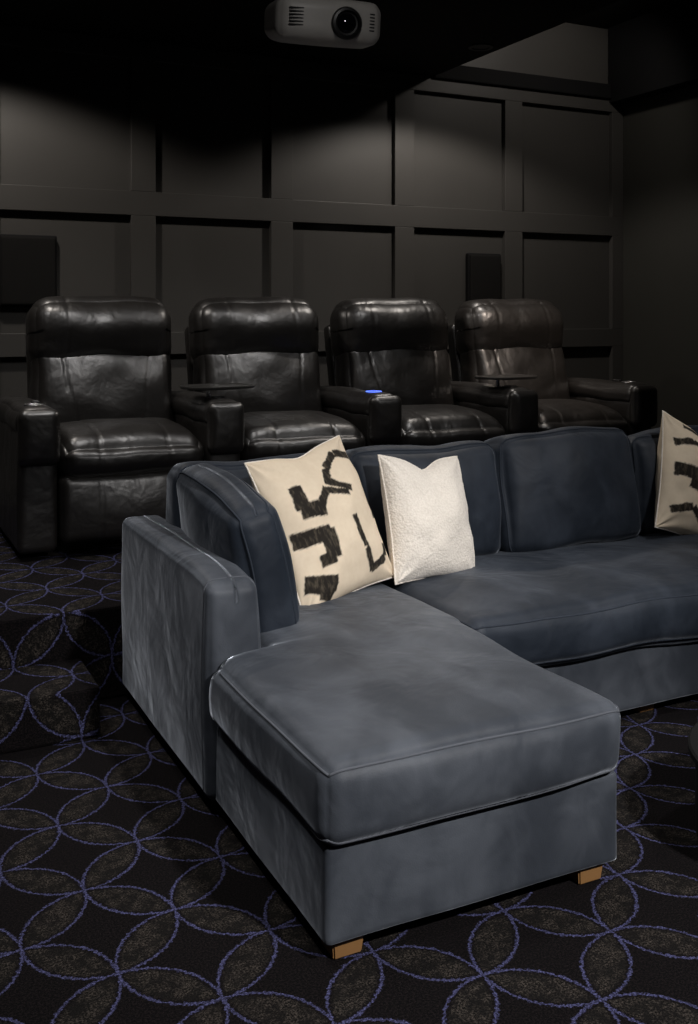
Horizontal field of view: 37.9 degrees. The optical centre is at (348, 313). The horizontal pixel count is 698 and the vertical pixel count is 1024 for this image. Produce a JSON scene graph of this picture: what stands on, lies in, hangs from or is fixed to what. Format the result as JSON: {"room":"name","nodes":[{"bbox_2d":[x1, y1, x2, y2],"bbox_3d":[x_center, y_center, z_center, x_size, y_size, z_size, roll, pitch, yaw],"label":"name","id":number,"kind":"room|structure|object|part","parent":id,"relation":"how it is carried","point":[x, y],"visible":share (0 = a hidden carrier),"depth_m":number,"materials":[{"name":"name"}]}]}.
{"room":"home theater","nodes":[
{"label":"home theater","id":0,"kind":"room"},
{"bbox_2d":[0,659,99,753],"bbox_3d":[-2.033,1.410,3.225,2.400,0.180,0.342,0,0,-26],"label":"step","id":1,"kind":"structure","parent":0,"point":[52,703],"depth_m":3.55,"materials":[{"name":"carpet"}]},
{"bbox_2d":[0,526,131,699],"bbox_3d":[-0.515,1.320,5.464,7.100,0.360,2.340,0,0,-26],"label":"platform","id":2,"kind":"structure","parent":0,"point":[55,606],"depth_m":3.97,"materials":[{"name":"carpet"}]},
{"bbox_2d":[0,295,203,554],"bbox_3d":[-1.308,0.518,5.268,0.942,1.244,1.060,0,0,-26],"label":"recliner","id":3,"kind":"object","parent":2,"relation":"on","point":[95,442],"visible":0.95,"depth_m":4.98,"materials":[{"name":"black leather"}]},
{"bbox_3d":[-1.621,0.821,5.066,0.186,0.583,0.851,0,0,-26],"label":"arm","id":4,"kind":"part","parent":3,"relation":"part of","materials":[{"name":"black leather"}]},
{"bbox_2d":[24,403,43,406],"bbox_3d":[-1.488,0.431,4.796,0.092,0.014,0.092,0,0,-26],"label":"cup holder","id":5,"kind":"object","parent":3,"relation":"on","point":[28,404],"depth_m":4.77,"materials":[{"name":"metal"}]},
{"bbox_3d":[-1.335,0.448,5.507,0.761,0.566,0.352,0,-14,-26],"label":"backrest","id":6,"kind":"part","parent":3,"relation":"part of","materials":[{"name":"black leather"}]},
{"bbox_2d":[56,417,203,476],"bbox_3d":[-1.167,0.684,5.172,0.724,0.290,0.740,0,0,-26],"label":"seat cushion","id":7,"kind":"object","parent":3,"relation":"on","point":[85,446],"depth_m":4.89,"materials":[{"name":"black leather"}]},
{"bbox_2d":[171,296,365,462],"bbox_3d":[-0.521,0.518,5.655,1.000,1.244,1.062,0,0,-26],"label":"recliner","id":8,"kind":"object","parent":2,"relation":"on","point":[253,393],"visible":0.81,"depth_m":5.71,"materials":[{"name":"black leather"}]},
{"bbox_3d":[-0.809,0.821,5.465,0.186,0.583,0.851,0,0,-26],"label":"arm","id":9,"kind":"part","parent":8,"relation":"part of","materials":[{"name":"black leather"}]},
{"bbox_2d":[208,396,225,399],"bbox_3d":[-0.676,0.431,5.195,0.092,0.014,0.092,0,0,-26],"label":"cup holder","id":10,"kind":"object","parent":8,"relation":"on","point":[212,397],"depth_m":5.16,"materials":[{"name":"metal"}]},
{"bbox_2d":[180,383,254,396],"bbox_3d":[-0.684,0.405,5.280,0.377,0.070,0.295,0,0,-26],"label":"tray","id":11,"kind":"object","parent":8,"relation":"on","point":[213,386],"depth_m":5.24,"materials":[{"name":"plastic"}]},
{"bbox_3d":[-0.523,0.448,5.907,0.761,0.566,0.352,0,-14,-26],"label":"backrest","id":12,"kind":"part","parent":8,"relation":"part of","materials":[{"name":"black leather"}]},
{"bbox_2d":[239,410,365,460],"bbox_3d":[-0.355,0.684,5.572,0.724,0.290,0.740,0,0,-26],"label":"seat cushion","id":13,"kind":"object","parent":8,"relation":"on","point":[265,434],"depth_m":5.29,"materials":[{"name":"black leather"}]},
{"bbox_2d":[320,297,505,450],"bbox_3d":[0.316,0.518,6.067,0.942,1.244,1.060,0,0,-26],"label":"recliner","id":14,"kind":"object","parent":2,"relation":"on","point":[388,369],"visible":0.7,"depth_m":6.12,"materials":[{"name":"black leather"}]},
{"bbox_3d":[0.003,0.821,5.865,0.186,0.583,0.851,0,0,-26],"label":"arm","id":15,"kind":"part","parent":14,"relation":"part of","materials":[{"name":"black leather"}]},
{"bbox_2d":[365,390,381,393],"bbox_3d":[0.136,0.431,5.595,0.092,0.014,0.092,0,0,-26],"label":"cup holder","id":16,"kind":"object","parent":14,"relation":"on","point":[371,391],"depth_m":5.56,"materials":[{"name":"blue plastic"}]},
{"bbox_3d":[0.289,0.448,6.307,0.761,0.566,0.352,0,-14,-26],"label":"backrest","id":17,"kind":"part","parent":14,"relation":"part of","materials":[{"name":"black leather"}]},
{"bbox_2d":[396,404,505,445],"bbox_3d":[0.457,0.684,5.971,0.724,0.290,0.740,0,0,-26],"label":"seat cushion","id":18,"kind":"object","parent":14,"relation":"on","point":[418,422],"depth_m":5.70,"materials":[{"name":"black leather"}]},
{"bbox_2d":[448,298,656,436],"bbox_3d":[1.178,0.518,6.491,1.168,1.244,1.059,0,0,-26],"label":"recliner","id":19,"kind":"object","parent":2,"relation":"on","point":[507,362],"visible":0.66,"depth_m":6.51,"materials":[{"name":"black leather"}]},
{"bbox_3d":[0.815,0.821,6.265,0.186,0.583,0.851,0,0,-26],"label":"arm","id":20,"kind":"part","parent":19,"relation":"part of","materials":[{"name":"black leather"}]},
{"bbox_2d":[474,374,537,385],"bbox_3d":[0.940,0.405,6.080,0.377,0.070,0.295,0,0,-26],"label":"tray","id":21,"kind":"object","parent":19,"relation":"on","point":[497,377],"depth_m":6.08,"materials":[{"name":"plastic"}]},
{"bbox_2d":[502,385,517,387],"bbox_3d":[0.948,0.431,5.995,0.092,0.014,0.092,0,0,-26],"label":"cup holder","id":22,"kind":"object","parent":19,"relation":"on","point":[505,386],"depth_m":5.96,"materials":[{"name":"metal"}]},
{"bbox_3d":[1.101,0.448,6.706,0.761,0.566,0.352,0,-14,-26],"label":"backrest","id":23,"kind":"part","parent":19,"relation":"part of","materials":[{"name":"black leather"}]},
{"bbox_2d":[538,398,627,432],"bbox_3d":[1.269,0.684,6.371,0.724,0.290,0.740,0,0,-26],"label":"seat cushion","id":24,"kind":"object","parent":19,"relation":"on","point":[552,412],"depth_m":6.16,"materials":[{"name":"black leather"}]},
{"bbox_3d":[1.627,0.821,6.664,0.186,0.583,0.851,0,0,-26],"label":"arm","id":25,"kind":"part","parent":19,"relation":"part of","materials":[{"name":"black leather"}]},
{"bbox_2d":[621,381,635,383],"bbox_3d":[1.760,0.432,6.394,0.092,0.012,0.092,0,0,19],"label":"cup holder","id":26,"kind":"object","parent":19,"relation":"on","point":[622,382],"depth_m":6.36,"materials":[{"name":"metal"}]},
{"bbox_2d":[0,23,608,397],"bbox_3d":[-1.054,-0.375,6.559,7.300,3.750,0.100,0,0,-26],"label":"wall","id":27,"kind":"structure","parent":0,"point":[65,116],"depth_m":6.90,"materials":[{"name":"paint"}]},
{"bbox_2d":[0,234,56,306],"bbox_3d":[-1.910,-0.255,6.045,0.335,0.430,0.060,0,0,-26],"label":"wall speaker","id":28,"kind":"object","parent":27,"relation":"attached to","point":[28,263],"visible":0.9,"depth_m":6.01,"materials":[{"name":"black paint"}]},
{"bbox_2d":[0,25,622,379],"bbox_3d":[-1.023,-0.280,6.496,7.100,2.840,0.040,0,0,-26],"label":"trim","id":29,"kind":"structure","parent":27,"relation":"attached to","point":[142,203],"depth_m":6.79,"materials":[{"name":"paint"}]},
{"bbox_2d":[466,253,500,301],"bbox_3d":[0.993,-0.255,7.473,0.290,0.380,0.060,0,0,-26],"label":"wall speaker","id":30,"kind":"object","parent":27,"relation":"attached to","point":[483,271],"visible":0.77,"depth_m":7.44,"materials":[{"name":"black paint"}]},
{"bbox_2d":[433,65,610,98],"bbox_3d":[1.321,-1.742,7.632,1.610,0.115,0.070,0,0,-26],"label":"trim","id":31,"kind":"structure","parent":27,"relation":"attached to","point":[467,74],"depth_m":7.60,"materials":[{"name":"black paint"}]},
{"bbox_2d":[0,0,619,76],"bbox_3d":[-0.073,-1.975,2.583,5.350,0.550,7.900,0,0,-26],"label":"ceiling","id":32,"kind":"structure","parent":0,"point":[432,38],"depth_m":5.97,"materials":[{"name":"black paint"}]},
{"bbox_2d":[264,0,380,48],"bbox_3d":[-0.097,-1.358,3.890,0.435,0.683,0.353,0,0,-26],"label":"ceiling projector","id":33,"kind":"object","parent":32,"relation":"hanging from","point":[354,24],"depth_m":3.76,"materials":[{"name":"grey plastic"}]},
{"bbox_2d":[0,694,697,1023],"bbox_3d":[0.712,1.550,2.970,7.300,0.100,8.100,0,0,-26],"label":"floor","id":34,"kind":"structure","parent":0,"point":[129,894],"depth_m":2.50,"materials":[{"name":"carpet"}]},
{"bbox_2d":[121,425,697,958],"bbox_3d":[1.030,1.002,3.851,3.382,0.996,1.917,0,0,-26],"label":"sectional sofa","id":35,"kind":"object","parent":34,"relation":"on","point":[392,755],"visible":0.87,"depth_m":3.04,"materials":[{"name":"fabric"}]},
{"bbox_3d":[-0.573,1.118,3.515,0.202,0.685,1.104,0,0,-26],"label":"arm panel","id":36,"kind":"part","parent":35,"relation":"part of","materials":[{"name":"fabric"}]},
{"bbox_2d":[167,452,306,526],"bbox_3d":[-0.340,0.808,3.963,0.758,0.513,0.372,0,-9,-26],"label":"cushion","id":37,"kind":"object","parent":35,"relation":"on","point":[177,475],"depth_m":3.82,"materials":[{"name":"blue fabric"}]},
{"bbox_2d":[175,464,301,632],"bbox_3d":[-0.403,0.804,3.518,0.268,0.515,0.729,-13,8,-25],"label":"cushion","id":38,"kind":"object","parent":35,"relation":"on","point":[218,514],"depth_m":3.24,"materials":[{"name":"blue fabric"}]},
{"bbox_2d":[244,435,393,606],"bbox_3d":[-0.092,0.760,3.713,0.299,0.578,0.546,0,0,39],"label":"patterned throw pillow","id":39,"kind":"object","parent":35,"relation":"on","point":[318,498],"visible":0.87,"depth_m":3.61,"materials":[{"name":"linen"},{"name":"black printed fabric"}]},
{"bbox_3d":[-0.018,1.472,2.404,0.084,0.056,0.084,0,0,-26],"label":"leg","id":40,"kind":"part","parent":35,"relation":"part of","materials":[{"name":"brown wood"}]},
{"bbox_2d":[210,582,619,844],"bbox_3d":[-0.010,1.119,3.193,0.909,0.252,1.638,0,0,-26],"label":"cushion","id":41,"kind":"object","parent":35,"relation":"on","point":[380,713],"depth_m":2.60,"materials":[{"name":"fabric"}]},
{"bbox_2d":[347,439,502,559],"bbox_3d":[0.296,0.803,4.273,0.746,0.536,0.369,0,-9,-26],"label":"cushion","id":42,"kind":"object","parent":35,"relation":"on","point":[481,462],"depth_m":4.23,"materials":[{"name":"blue fabric"}]},
{"bbox_2d":[377,454,474,584],"bbox_3d":[0.310,0.800,4.003,0.431,0.509,0.284,0,0,-26],"label":"throw pillow","id":43,"kind":"object","parent":35,"relation":"on","point":[428,531],"visible":0.96,"depth_m":3.90,"materials":[{"name":"white fabric"}]},
{"bbox_2d":[381,531,697,667],"bbox_3d":[1.251,1.123,4.232,2.314,0.281,0.891,0,0,-26],"label":"seat cushion","id":44,"kind":"object","parent":35,"relation":"on","point":[610,599],"depth_m":3.73,"materials":[{"name":"blue fabric"}]},
{"bbox_2d":[484,425,640,552],"bbox_3d":[0.952,0.784,4.580,0.788,0.559,0.366,0,-11,-27],"label":"cushion","id":45,"kind":"object","parent":35,"relation":"on","point":[562,487],"depth_m":4.41,"materials":[{"name":"blue fabric"}]},
{"bbox_3d":[0.621,1.472,2.713,0.084,0.056,0.084,0,0,-26],"label":"leg","id":46,"kind":"part","parent":35,"relation":"part of","materials":[{"name":"brown wood"}]},
{"bbox_3d":[0.863,1.333,4.216,3.013,0.239,1.054,0,0,-26],"label":"seat","id":47,"kind":"part","parent":35,"relation":"part of","materials":[{"name":"fabric"}]},
{"bbox_3d":[1.107,1.472,3.866,0.084,0.056,0.084,0,0,-26],"label":"leg","id":48,"kind":"part","parent":35,"relation":"part of","materials":[{"name":"brown wood"}]},
{"bbox_2d":[628,425,697,533],"bbox_3d":[1.677,0.808,4.959,0.907,0.528,0.382,0,-9,-26],"label":"cushion","id":49,"kind":"object","parent":35,"relation":"on","point":[644,445],"depth_m":4.69,"materials":[{"name":"blue fabric"}]},
{"bbox_2d":[654,410,697,534],"bbox_3d":[1.615,0.795,4.735,0.675,0.694,0.251,0,0,-26],"label":"patterned throw pillow","id":50,"kind":"object","parent":35,"relation":"on","point":[676,478],"visible":0.98,"depth_m":4.59,"materials":[{"name":"linen"},{"name":"black patterned fabric"}]},
{"bbox_2d":[688,722,697,835],"bbox_3d":[1.337,1.361,2.809,0.760,0.278,0.760,0,0,-26],"label":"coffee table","id":51,"kind":"object","parent":34,"relation":"on","point":[693,734],"visible":1,"depth_m":2.88,"materials":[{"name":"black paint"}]},
{"bbox_2d":[566,0,680,28],"bbox_3d":[0.712,-2.300,2.969,7.300,0.100,8.100,0,0,-26],"label":"ceiling","id":52,"kind":"structure","parent":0,"point":[621,11],"depth_m":7.58,"materials":[{"name":"black paint"}]},
{"bbox_2d":[608,0,697,103],"bbox_3d":[3.841,-1.955,4.492,0.140,0.590,7.870,0,0,-26],"label":"ceiling soffit","id":53,"kind":"structure","parent":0,"point":[654,53],"depth_m":7.55,"materials":[{"name":"black paint"}]},
{"bbox_2d":[623,84,697,431],"bbox_3d":[3.942,-0.375,4.559,0.100,3.750,7.900,0,0,-26],"label":"wall","id":54,"kind":"structure","parent":0,"point":[660,132],"depth_m":7.66,"materials":[{"name":"paint"}]}
]}

